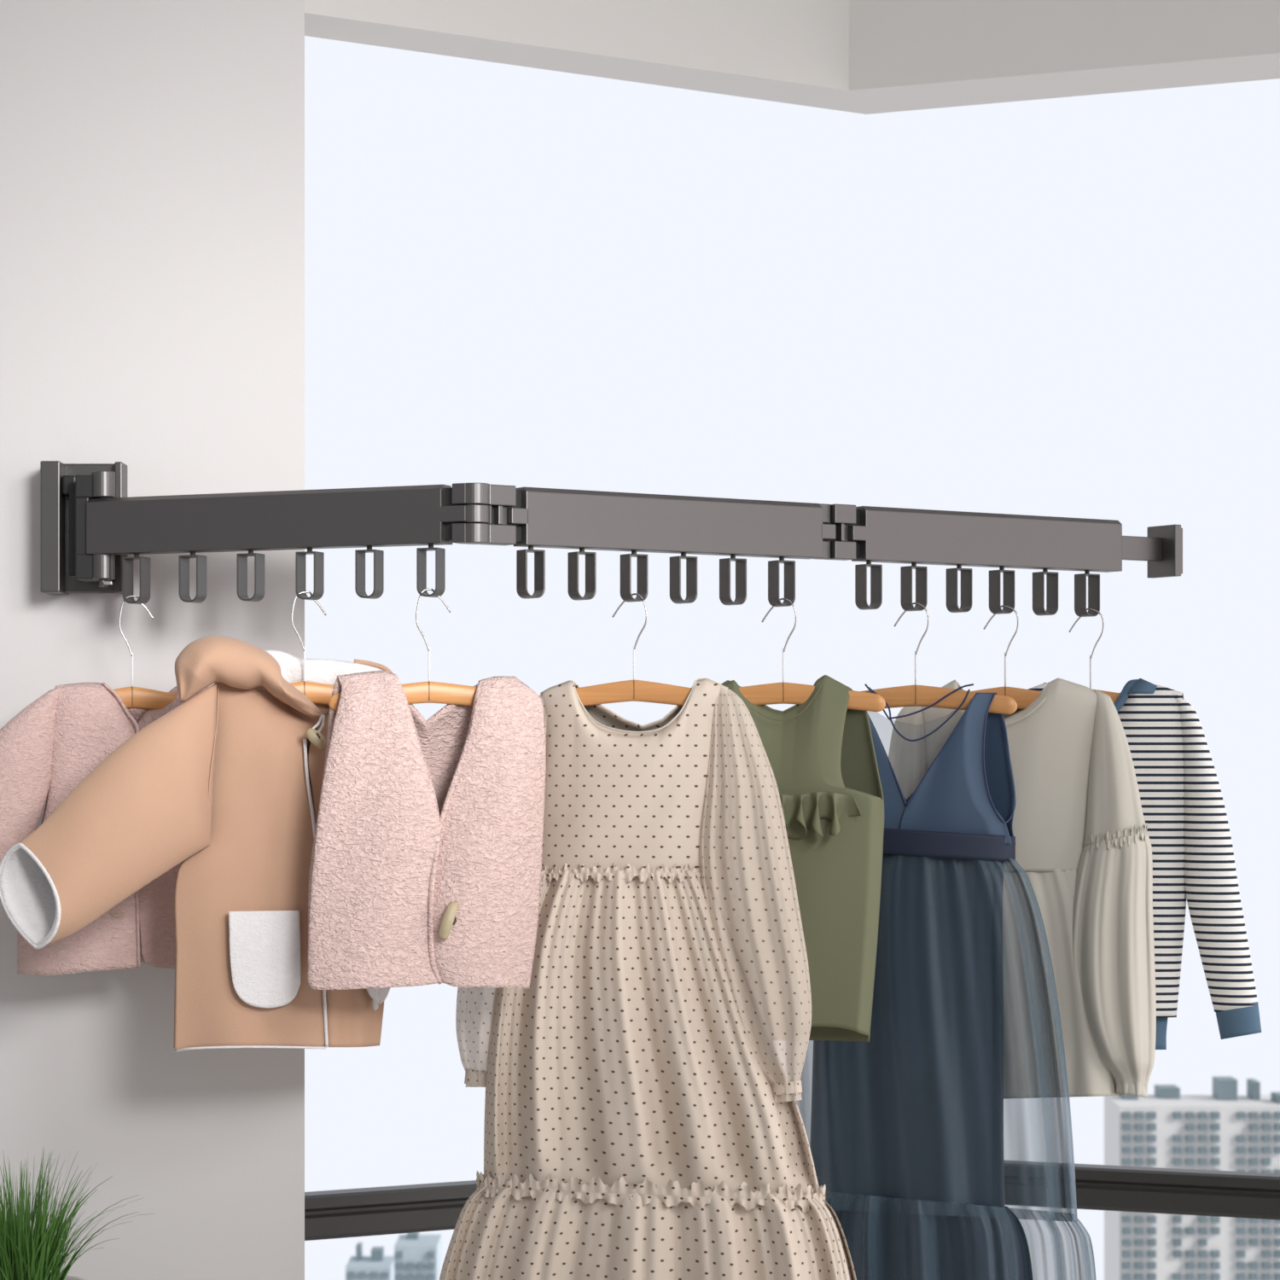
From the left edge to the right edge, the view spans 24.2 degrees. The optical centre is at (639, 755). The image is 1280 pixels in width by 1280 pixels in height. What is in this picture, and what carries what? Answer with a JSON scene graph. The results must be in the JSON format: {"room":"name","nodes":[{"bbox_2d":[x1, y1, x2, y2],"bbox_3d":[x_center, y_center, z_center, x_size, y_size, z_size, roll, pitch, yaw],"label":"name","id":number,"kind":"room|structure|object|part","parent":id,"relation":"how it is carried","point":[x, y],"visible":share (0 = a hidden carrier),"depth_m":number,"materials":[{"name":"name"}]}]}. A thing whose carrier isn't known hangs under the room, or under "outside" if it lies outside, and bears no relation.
{"room":"apartment balcony","nodes":[
{"label":"apartment balcony","id":0,"kind":"room"},
{"bbox_2d":[0,0,304,1279],"bbox_3d":[-1.830,-0.050,4.675,2.740,3.200,1.150,0,0,0],"label":"wall","id":1,"kind":"structure","parent":0,"point":[152,152],"depth_m":4.10,"materials":[{"name":"paint"}]},
{"bbox_2d":[304,1180,477,1240],"bbox_3d":[-0.211,0.816,5.474,1.455,0.078,0.060,0,0,-27],"label":"window frame","id":2,"kind":"structure","parent":1,"relation":"in","point":[410,1208],"depth_m":5.33,"materials":[{"name":"black metal"}]},
{"bbox_2d":[304,0,866,114],"bbox_3d":[-0.272,-1.447,5.269,1.769,0.406,0.152,0,0,-32],"label":"ceiling","id":3,"kind":"structure","parent":1,"relation":"attached to","point":[796,52],"depth_m":5.38,"materials":[{"name":"paint"}]},
{"bbox_2d":[40,460,1182,616],"bbox_3d":[0.032,-0.300,4.055,1.654,0.197,0.454,0,0,-12],"label":"drying rack","id":4,"kind":"object","parent":1,"relation":"attached to","point":[90,526],"visible":1,"depth_m":3.98,"materials":[{"name":"black metal"}]},
{"bbox_3d":[-0.760,-0.310,4.087,0.108,0.176,0.029,0,0,0],"label":"wall plate","id":5,"kind":"part","parent":4,"relation":"part of","materials":[{"name":"metal"}]},
{"bbox_2d":[109,594,177,709],"bbox_3d":[-0.676,-0.133,3.981,0.184,0.162,0.016,0,0,-12],"label":"clothes hanger","id":6,"kind":"object","parent":4,"relation":"hanging from","point":[132,697],"visible":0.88,"depth_m":3.98,"materials":[{"name":"brown wood"}]},
{"bbox_2d":[0,682,208,975],"bbox_3d":[-0.699,0.097,3.973,0.439,0.388,0.078,0,0,-12],"label":"jacket","id":7,"kind":"object","parent":6,"relation":"hanging from","point":[48,748],"visible":0.3,"depth_m":3.94,"materials":[{"name":"pink fabric"}]},
{"bbox_3d":[-0.677,-0.110,3.981,0.003,0.052,0.003,0,0,-12],"label":"stem","id":8,"kind":"part","parent":6,"relation":"part of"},
{"bbox_2d":[0,635,393,1052],"bbox_3d":[-0.534,0.114,3.819,0.564,0.533,0.115,0,0,-22],"label":"coat","id":9,"kind":"object","parent":4,"relation":"hanging from","point":[225,784],"visible":0.74,"depth_m":3.81,"materials":[{"name":"beige fabric"}]},
{"bbox_2d":[174,635,393,717],"bbox_3d":[-0.455,-0.101,3.852,0.275,0.104,0.177,0,0,0],"label":"hood","id":10,"kind":"object","parent":9,"relation":"attached to","point":[241,673],"depth_m":3.81,"materials":[{"name":"beige fabric"}]},
{"bbox_3d":[-0.412,-0.039,3.825,0.023,0.027,0.009,0,0,-42],"label":"toggle cord","id":11,"kind":"part","parent":9,"relation":"part of","materials":[{"name":"white fabric"}]},
{"bbox_3d":[-0.490,-0.306,3.903,0.533,0.075,0.034,0,0,23],"label":"arm","id":12,"kind":"part","parent":4,"relation":"part of"},
{"bbox_2d":[267,591,333,704],"bbox_3d":[-0.434,-0.135,3.877,0.215,0.156,0.016,0,0,-17],"label":"clothes hanger","id":13,"kind":"object","parent":4,"relation":"hanging from","point":[317,693],"visible":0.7,"depth_m":3.88,"materials":[{"name":"brown wood"}]},
{"bbox_3d":[-0.435,-0.114,3.877,0.002,0.051,0.002,0,0,-39],"label":"stem","id":14,"kind":"part","parent":13,"relation":"part of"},
{"bbox_2d":[328,587,477,710],"bbox_3d":[-0.268,-0.134,3.806,0.260,0.157,0.016,0,0,-14],"label":"clothes hanger","id":15,"kind":"object","parent":4,"relation":"hanging from","point":[421,692],"visible":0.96,"depth_m":3.80,"materials":[{"name":"brown wood"}]},
{"bbox_2d":[307,669,546,989],"bbox_3d":[-0.268,0.096,3.790,0.310,0.407,0.100,0,0,-12],"label":"vest","id":16,"kind":"object","parent":15,"relation":"hanging from","point":[427,858],"visible":1,"depth_m":3.77,"materials":[{"name":"pink fabric"}]},
{"bbox_3d":[-0.269,-0.112,3.806,0.003,0.050,0.003,0,0,-14],"label":"stem","id":17,"kind":"part","parent":15,"relation":"part of","materials":[{"name":"silver metal"}]},
{"bbox_2d":[576,593,692,705],"bbox_3d":[-0.009,-0.137,3.925,0.230,0.153,0.016,0,0,17],"label":"clothes hanger","id":18,"kind":"object","parent":4,"relation":"hanging from","point":[627,690],"visible":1,"depth_m":3.92,"materials":[{"name":"brown wood"}]},
{"bbox_3d":[-0.008,-0.118,3.925,0.002,0.052,0.002,0,0,-5],"label":"stem","id":19,"kind":"part","parent":18,"relation":"part of","materials":[{"name":"silver metal"}]},
{"bbox_2d":[439,678,856,1279],"bbox_3d":[-0.003,0.388,3.921,0.633,0.977,0.257,0,0,17],"label":"dress","id":20,"kind":"object","parent":18,"relation":"hanging from","point":[643,1120],"visible":0.86,"depth_m":3.86,"materials":[{"name":"beige fabric"}]},
{"bbox_3d":[0.043,-0.306,3.958,0.469,0.075,0.034,0,0,-33],"label":"arm","id":21,"kind":"part","parent":4,"relation":"part of"},
{"bbox_2d":[738,598,885,711],"bbox_3d":[0.193,-0.136,4.054,0.287,0.155,0.016,0,0,17],"label":"clothes hanger","id":22,"kind":"object","parent":4,"relation":"hanging from","point":[775,693],"visible":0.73,"depth_m":4.04,"materials":[{"name":"brown wood"}]},
{"bbox_3d":[0.195,-0.118,4.054,0.003,0.053,0.003,0,0,17],"label":"stem","id":23,"kind":"part","parent":22,"relation":"part of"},
{"bbox_2d":[721,674,884,1041],"bbox_3d":[0.191,0.141,4.028,0.276,0.500,0.121,0,0,17],"label":"dress","id":24,"kind":"object","parent":22,"relation":"hanging from","point":[820,752],"visible":0.56,"depth_m":3.99,"materials":[{"name":"green fabric"}]},
{"bbox_2d":[861,602,1017,714],"bbox_3d":[0.384,-0.135,4.176,0.289,0.157,0.016,0,0,17],"label":"clothes hanger","id":25,"kind":"object","parent":4,"relation":"hanging from","point":[907,695],"visible":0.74,"depth_m":4.16,"materials":[{"name":"brown wood"}]},
{"bbox_3d":[0.385,-0.118,4.176,0.003,0.055,0.003,0,0,17],"label":"stem","id":26,"kind":"part","parent":25,"relation":"part of","materials":[{"name":"silver metal"}]},
{"bbox_3d":[0.498,-0.306,4.251,0.468,0.075,0.034,0,0,-33],"label":"arm","id":27,"kind":"part","parent":4,"relation":"part of"},
{"bbox_2d":[973,605,1041,709],"bbox_3d":[0.520,-0.135,4.262,0.241,0.159,0.016,0,0,17],"label":"clothes hanger","id":28,"kind":"object","parent":4,"relation":"hanging from","point":[1023,698],"visible":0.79,"depth_m":4.25,"materials":[{"name":"brown wood"}]},
{"bbox_3d":[0.521,-0.118,4.262,0.003,0.056,0.003,0,0,17],"label":"stem","id":29,"kind":"part","parent":28,"relation":"part of","materials":[{"name":"silver metal"}]},
{"bbox_2d":[888,677,1156,1099],"bbox_3d":[0.530,0.195,4.258,0.413,0.610,0.131,0,0,17],"label":"dress","id":30,"kind":"object","parent":28,"relation":"hanging from","point":[1083,846],"visible":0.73,"depth_m":4.20,"materials":[{"name":"fabric"}]},
{"bbox_2d":[1069,608,1127,706],"bbox_3d":[0.655,-0.134,4.349,0.234,0.162,0.016,0,0,17],"label":"clothes hanger","id":31,"kind":"object","parent":4,"relation":"hanging from","point":[1114,695],"visible":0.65,"depth_m":4.34,"materials":[{"name":"brown wood"}]},
{"bbox_3d":[0.656,-0.117,4.349,0.002,0.057,0.002,0,0,40],"label":"stem","id":32,"kind":"part","parent":31,"relation":"part of","materials":[{"name":"silver metal"}]},
{"bbox_2d":[1028,678,1261,1049],"bbox_3d":[0.674,0.161,4.339,0.451,0.544,0.070,0,0,20],"label":"striped shirt","id":33,"kind":"object","parent":31,"relation":"hanging from","point":[1184,809],"visible":0.45,"depth_m":4.29,"materials":[{"name":"white fabric"}]},
{"bbox_3d":[0.776,-0.302,4.422,0.013,0.076,0.060,0,0,-33],"label":"plate","id":34,"kind":"part","parent":4,"relation":"part of","materials":[{"name":"grey metal"}]},
{"bbox_2d":[796,683,1096,1279],"bbox_3d":[0.414,0.399,4.167,0.458,0.998,0.206,0,0,17],"label":"dress","id":35,"kind":"object","parent":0,"point":[904,1132],"visible":0.76,"depth_m":4.13,"materials":[{"name":"blue fabric"}]},
{"bbox_3d":[0.388,-0.060,4.162,0.154,0.081,0.013,0,0,15],"label":"neck cord","id":36,"kind":"part","parent":35,"relation":"part of","materials":[{"name":"blue fabric"}]},
{"bbox_2d":[849,0,1279,114],"bbox_3d":[1.523,-1.447,5.234,2.436,0.406,0.211,0,0,23],"label":"ceiling","id":37,"kind":"structure","parent":0,"point":[904,55],"depth_m":5.48,"materials":[{"name":"paint"}]},
{"bbox_2d":[1003,1159,1279,1220],"bbox_3d":[1.512,0.816,5.393,2.295,0.078,0.060,0,0,21],"label":"window frame","id":38,"kind":"structure","parent":0,"point":[1247,1195],"depth_m":5.57,"materials":[{"name":"black metal"}]},
{"bbox_3d":[0.100,1.625,2.450,6.600,0.150,7.300,0,0,0],"label":"floor","id":39,"kind":"structure","parent":0,"visible":0},
{"bbox_3d":[-0.784,1.210,3.780,0.280,0.679,0.280,0,0,0],"label":"plant stand","id":40,"kind":"object","parent":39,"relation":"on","visible":0},
{"bbox_2d":[0,1150,152,1279],"bbox_3d":[-0.772,0.685,3.768,0.316,0.371,0.285,0,0,0],"label":"potted grass","id":41,"kind":"object","parent":40,"relation":"on","point":[27,1252],"depth_m":3.75,"materials":[{"name":"plant"}]},
{"bbox_2d":[64,1274,86,1279],"bbox_3d":[-0.784,0.771,3.780,0.176,0.200,0.176,0,0,0],"label":"pot","id":42,"kind":"object","parent":41,"relation":"attached to","point":[66,1277],"depth_m":3.84,"materials":[{"name":"white ceramic"}]},
{"label":"outside","id":43,"kind":"structure","parent":0,"visible":0},
{"bbox_3d":[20.000,62.050,130.000,280.000,1.000,220.000,0,0,0],"label":"ground","id":44,"kind":"structure","parent":43,"visible":0},
{"bbox_2d":[345,1242,394,1279],"bbox_3d":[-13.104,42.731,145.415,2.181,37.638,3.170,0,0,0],"label":"apartment building","id":45,"kind":"structure","parent":44,"relation":"on","point":[376,1266],"depth_m":144.37,"materials":[{"name":"white concrete"}]},
{"bbox_2d":[394,1232,442,1279],"bbox_3d":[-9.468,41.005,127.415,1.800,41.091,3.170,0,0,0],"label":"apartment building","id":46,"kind":"structure","parent":44,"relation":"on","point":[416,1256],"depth_m":126.01,"materials":[{"name":"white concrete"}]},
{"bbox_2d":[1104,1076,1279,1279],"bbox_3d":[18.669,35.746,91.415,8.434,51.608,3.170,0,0,0],"label":"apartment building","id":47,"kind":"structure","parent":44,"relation":"on","point":[1224,1130],"depth_m":89.99,"materials":[{"name":"white concrete"}]}
]}

